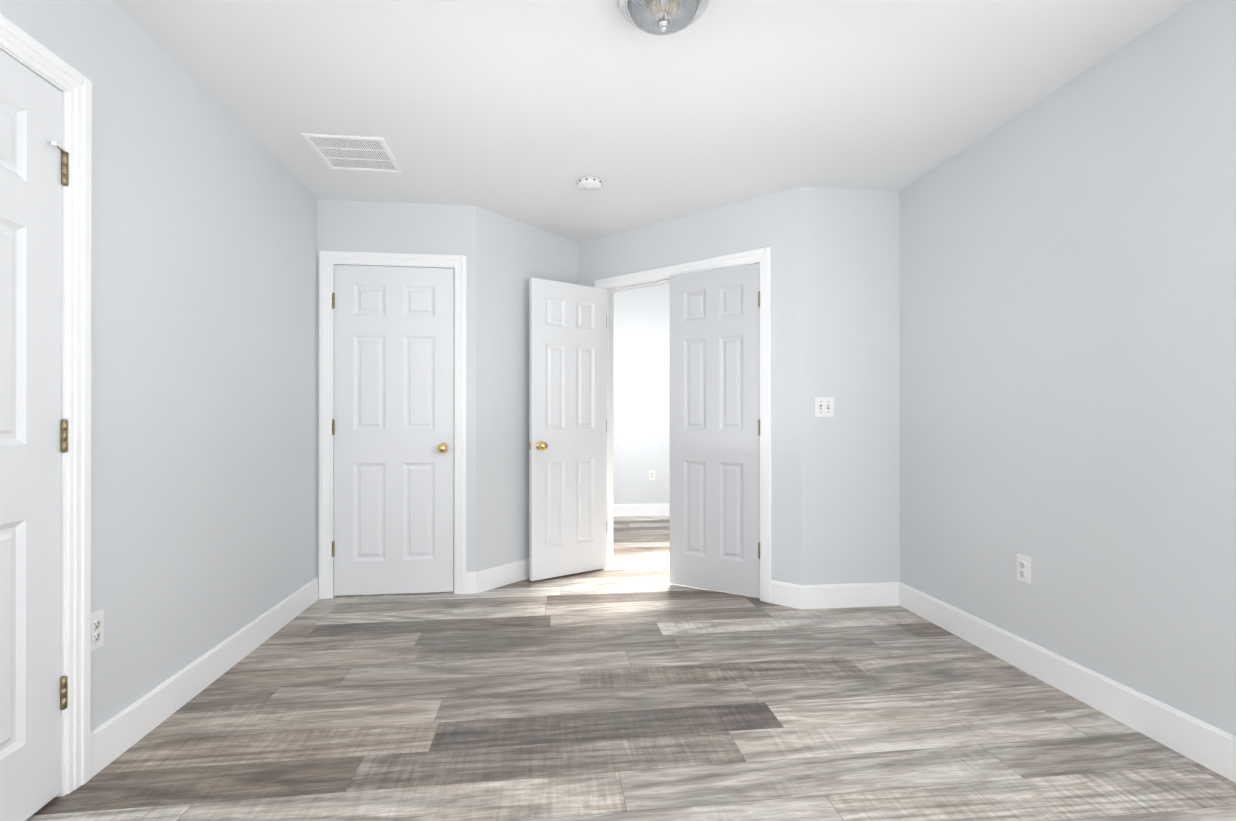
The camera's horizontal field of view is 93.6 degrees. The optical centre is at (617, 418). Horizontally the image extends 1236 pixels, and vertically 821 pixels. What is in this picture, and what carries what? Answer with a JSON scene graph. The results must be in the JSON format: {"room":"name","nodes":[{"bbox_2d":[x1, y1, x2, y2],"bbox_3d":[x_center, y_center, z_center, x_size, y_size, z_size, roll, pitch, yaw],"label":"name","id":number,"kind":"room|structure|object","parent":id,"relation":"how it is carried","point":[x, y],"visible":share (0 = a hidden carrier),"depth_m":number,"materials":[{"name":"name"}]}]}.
{"room":"empty bedroom","nodes":[
{"label":"empty bedroom","id":0,"kind":"room"},
{"bbox_2d":[0,0,316,730],"bbox_3d":[-1.628,-0.124,1.381,0.115,2.440,4.570,0,0,-7],"label":"wall","id":1,"kind":"structure","parent":0,"point":[204,387],"depth_m":2.23,"materials":[{"name":"grey paint"}]},
{"bbox_2d":[0,49,68,820],"bbox_3d":[-1.575,0.068,1.306,0.174,2.030,0.774,0,0,-9],"label":"door","id":2,"kind":"structure","parent":1,"relation":"attached to","point":[33,425],"depth_m":1.58,"materials":[{"name":"white paint"}]},
{"bbox_2d":[0,14,91,796],"bbox_3d":[-1.609,0.035,1.297,0.135,2.121,0.922,0,0,-7],"label":"door frame","id":3,"kind":"structure","parent":1,"relation":"attached to","point":[36,57],"depth_m":1.71,"materials":[{"name":"white paint"}]},
{"bbox_2d":[91,608,103,650],"bbox_3d":[-1.617,0.656,1.794,0.009,0.116,0.072,0,0,-7],"label":"outlet","id":4,"kind":"object","parent":1,"relation":"attached to","point":[97,628],"visible":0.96,"depth_m":1.80,"materials":[{"name":"white plastic"}]},
{"bbox_2d":[91,577,318,777],"bbox_3d":[-1.720,1.031,2.650,0.014,0.135,1.794,0,0,-7],"label":"baseboard","id":5,"kind":"structure","parent":1,"relation":"attached to","point":[114,737],"depth_m":2.23,"materials":[{"name":"white paint"}]},
{"bbox_2d":[317,199,475,577],"bbox_3d":[-1.429,-0.120,3.649,1.065,2.440,0.115,0,0,-7],"label":"wall","id":6,"kind":"structure","parent":0,"point":[382,227],"depth_m":3.62,"materials":[{"name":"grey paint"}]},
{"bbox_2d":[332,265,453,595],"bbox_3d":[-1.393,0.073,3.619,0.724,2.030,0.174,0,0,-7],"label":"closet door","id":7,"kind":"structure","parent":6,"relation":"in","point":[393,426],"depth_m":3.60,"materials":[{"name":"white paint"}]},
{"bbox_2d":[319,250,466,598],"bbox_3d":[-1.391,0.040,3.645,0.874,2.121,0.135,0,0,-7],"label":"trim","id":8,"kind":"structure","parent":6,"relation":"attached to","point":[328,260],"depth_m":3.57,"materials":[{"name":"white paint"}]},
{"bbox_2d":[466,572,476,593],"bbox_3d":[-0.919,1.033,3.645,0.065,0.135,0.014,0,0,-7],"label":"baseboard","id":9,"kind":"structure","parent":6,"relation":"attached to","point":[471,582],"depth_m":3.64,"materials":[{"name":"white paint"}]},
{"bbox_2d":[476,206,577,571],"bbox_3d":[-0.607,-0.119,4.117,0.115,2.440,1.077,0,0,38],"label":"wall","id":10,"kind":"structure","parent":0,"point":[513,256],"depth_m":3.85,"materials":[{"name":"grey paint"}]},
{"bbox_2d":[476,558,528,592],"bbox_3d":[-0.594,1.034,4.027,0.014,0.135,0.968,0,0,38],"label":"baseboard","id":11,"kind":"structure","parent":10,"relation":"attached to","point":[499,576],"depth_m":3.81,"materials":[{"name":"white paint"}]},
{"bbox_2d":[25,515,1235,820],"bbox_3d":[1.172,1.129,3.163,6.700,0.060,7.500,0,0,-7],"label":"floor","id":12,"kind":"structure","parent":0,"point":[631,683],"depth_m":2.07,"materials":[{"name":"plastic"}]},
{"bbox_2d":[613,283,669,503],"bbox_3d":[0.738,-0.293,6.697,6.500,2.800,0.115,0,0,-7],"label":"wall","id":13,"kind":"structure","parent":0,"point":[641,382],"depth_m":6.58,"materials":[{"name":"grey paint"}]},
{"bbox_2d":[613,503,669,516],"bbox_3d":[0.746,1.039,6.630,6.500,0.135,0.014,0,0,-7],"label":"baseboard","id":14,"kind":"structure","parent":13,"relation":"attached to","point":[641,510],"depth_m":6.56,"materials":[{"name":"white paint"}]},
{"bbox_2d":[649,470,654,479],"bbox_3d":[0.389,0.647,6.590,0.072,0.116,0.009,0,0,-7],"label":"outlet","id":15,"kind":"object","parent":13,"relation":"attached to","point":[651,474],"visible":1,"depth_m":6.59,"materials":[{"name":"white plastic"}]},
{"bbox_2d":[111,0,1194,241],"bbox_3d":[1.172,-1.541,3.169,6.700,0.400,7.500,0,0,-7],"label":"ceiling","id":16,"kind":"structure","parent":0,"point":[531,112],"depth_m":2.35,"materials":[{"name":"white paint"}]},
{"bbox_2d":[301,133,402,172],"bbox_3d":[-1.328,-1.335,2.937,0.375,0.012,0.390,0,0,-7],"label":"ceiling vent","id":17,"kind":"object","parent":16,"relation":"in","point":[354,153],"visible":1,"depth_m":2.92,"materials":[{"name":"grey metal"}]},
{"bbox_2d":[577,176,601,190],"bbox_3d":[-0.160,-1.317,3.266,0.140,0.046,0.137,0,0,-7],"label":"smoke detector","id":18,"kind":"object","parent":16,"relation":"attached to","point":[589,183],"visible":1,"depth_m":3.23,"materials":[{"name":"white plastic"}]},
{"bbox_2d":[618,0,708,35],"bbox_3d":[0.145,-1.289,1.853,0.292,0.109,0.292,0,0,-7],"label":"flush-mount light","id":19,"kind":"object","parent":16,"relation":"attached to","point":[660,17],"visible":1,"depth_m":1.85,"materials":[{"name":"clear glass"}]},
{"bbox_2d":[578,187,800,584],"bbox_3d":[0.369,-0.119,3.965,1.840,2.440,0.115,0,0,38],"label":"wall","id":20,"kind":"structure","parent":0,"point":[773,221],"depth_m":3.45,"materials":[{"name":"grey paint"}]},
{"bbox_2d":[529,278,605,580],"bbox_3d":[-0.337,0.074,4.068,0.615,2.030,0.174,0,0,-36],"label":"double door","id":21,"kind":"structure","parent":20,"relation":"in","point":[567,428],"depth_m":4.03,"materials":[{"name":"white paint"}]},
{"bbox_2d":[594,247,771,602],"bbox_3d":[0.411,0.040,3.931,1.374,2.121,0.153,0,0,38],"label":"door frame","id":22,"kind":"structure","parent":20,"relation":"attached to","point":[659,276],"depth_m":3.50,"materials":[{"name":"white paint"}]},
{"bbox_2d":[670,263,759,597],"bbox_3d":[0.609,0.073,3.679,0.614,2.030,0.048,0,0,31],"label":"door","id":23,"kind":"structure","parent":20,"relation":"in","point":[714,429],"depth_m":3.66,"materials":[{"name":"white paint"}]},
{"bbox_2d":[771,580,801,608],"bbox_3d":[0.986,1.032,3.398,0.185,0.135,0.014,0,0,38],"label":"baseboard","id":24,"kind":"structure","parent":20,"relation":"attached to","point":[785,594],"depth_m":3.39,"materials":[{"name":"white paint"}]},
{"bbox_2d":[801,187,899,584],"bbox_3d":[1.411,-0.120,3.454,0.725,2.440,0.115,0,0,-7],"label":"wall","id":25,"kind":"structure","parent":0,"point":[850,364],"depth_m":3.39,"materials":[{"name":"grey paint"}]},
{"bbox_2d":[815,397,833,416],"bbox_3d":[1.199,-0.065,3.361,0.118,0.116,0.019,0,0,-7],"label":"double light switch","id":26,"kind":"object","parent":25,"relation":"attached to","point":[824,406],"visible":1,"depth_m":3.36,"materials":[{"name":"white plastic"}]},
{"bbox_2d":[801,582,898,608],"bbox_3d":[1.359,1.032,3.381,0.616,0.135,0.014,0,0,-7],"label":"baseboard","id":27,"kind":"structure","parent":25,"relation":"attached to","point":[848,595],"depth_m":3.37,"materials":[{"name":"white paint"}]},
{"bbox_2d":[899,0,1235,735],"bbox_3d":[1.953,-0.124,1.549,0.115,2.440,4.030,0,0,-7],"label":"wall","id":28,"kind":"structure","parent":0,"point":[1068,338],"depth_m":2.21,"materials":[{"name":"grey paint"}]},
{"bbox_2d":[1017,554,1030,583],"bbox_3d":[1.769,0.658,2.532,0.009,0.116,0.072,0,0,-7],"label":"outlet","id":29,"kind":"object","parent":28,"relation":"attached to","point":[1024,569],"visible":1,"depth_m":2.52,"materials":[{"name":"white plastic"}]},
{"bbox_2d":[899,582,1235,782],"bbox_3d":[1.889,1.028,1.538,0.014,0.135,3.800,0,0,-7],"label":"baseboard","id":30,"kind":"structure","parent":28,"relation":"attached to","point":[1208,746],"depth_m":2.20,"materials":[{"name":"white paint"}]}
]}

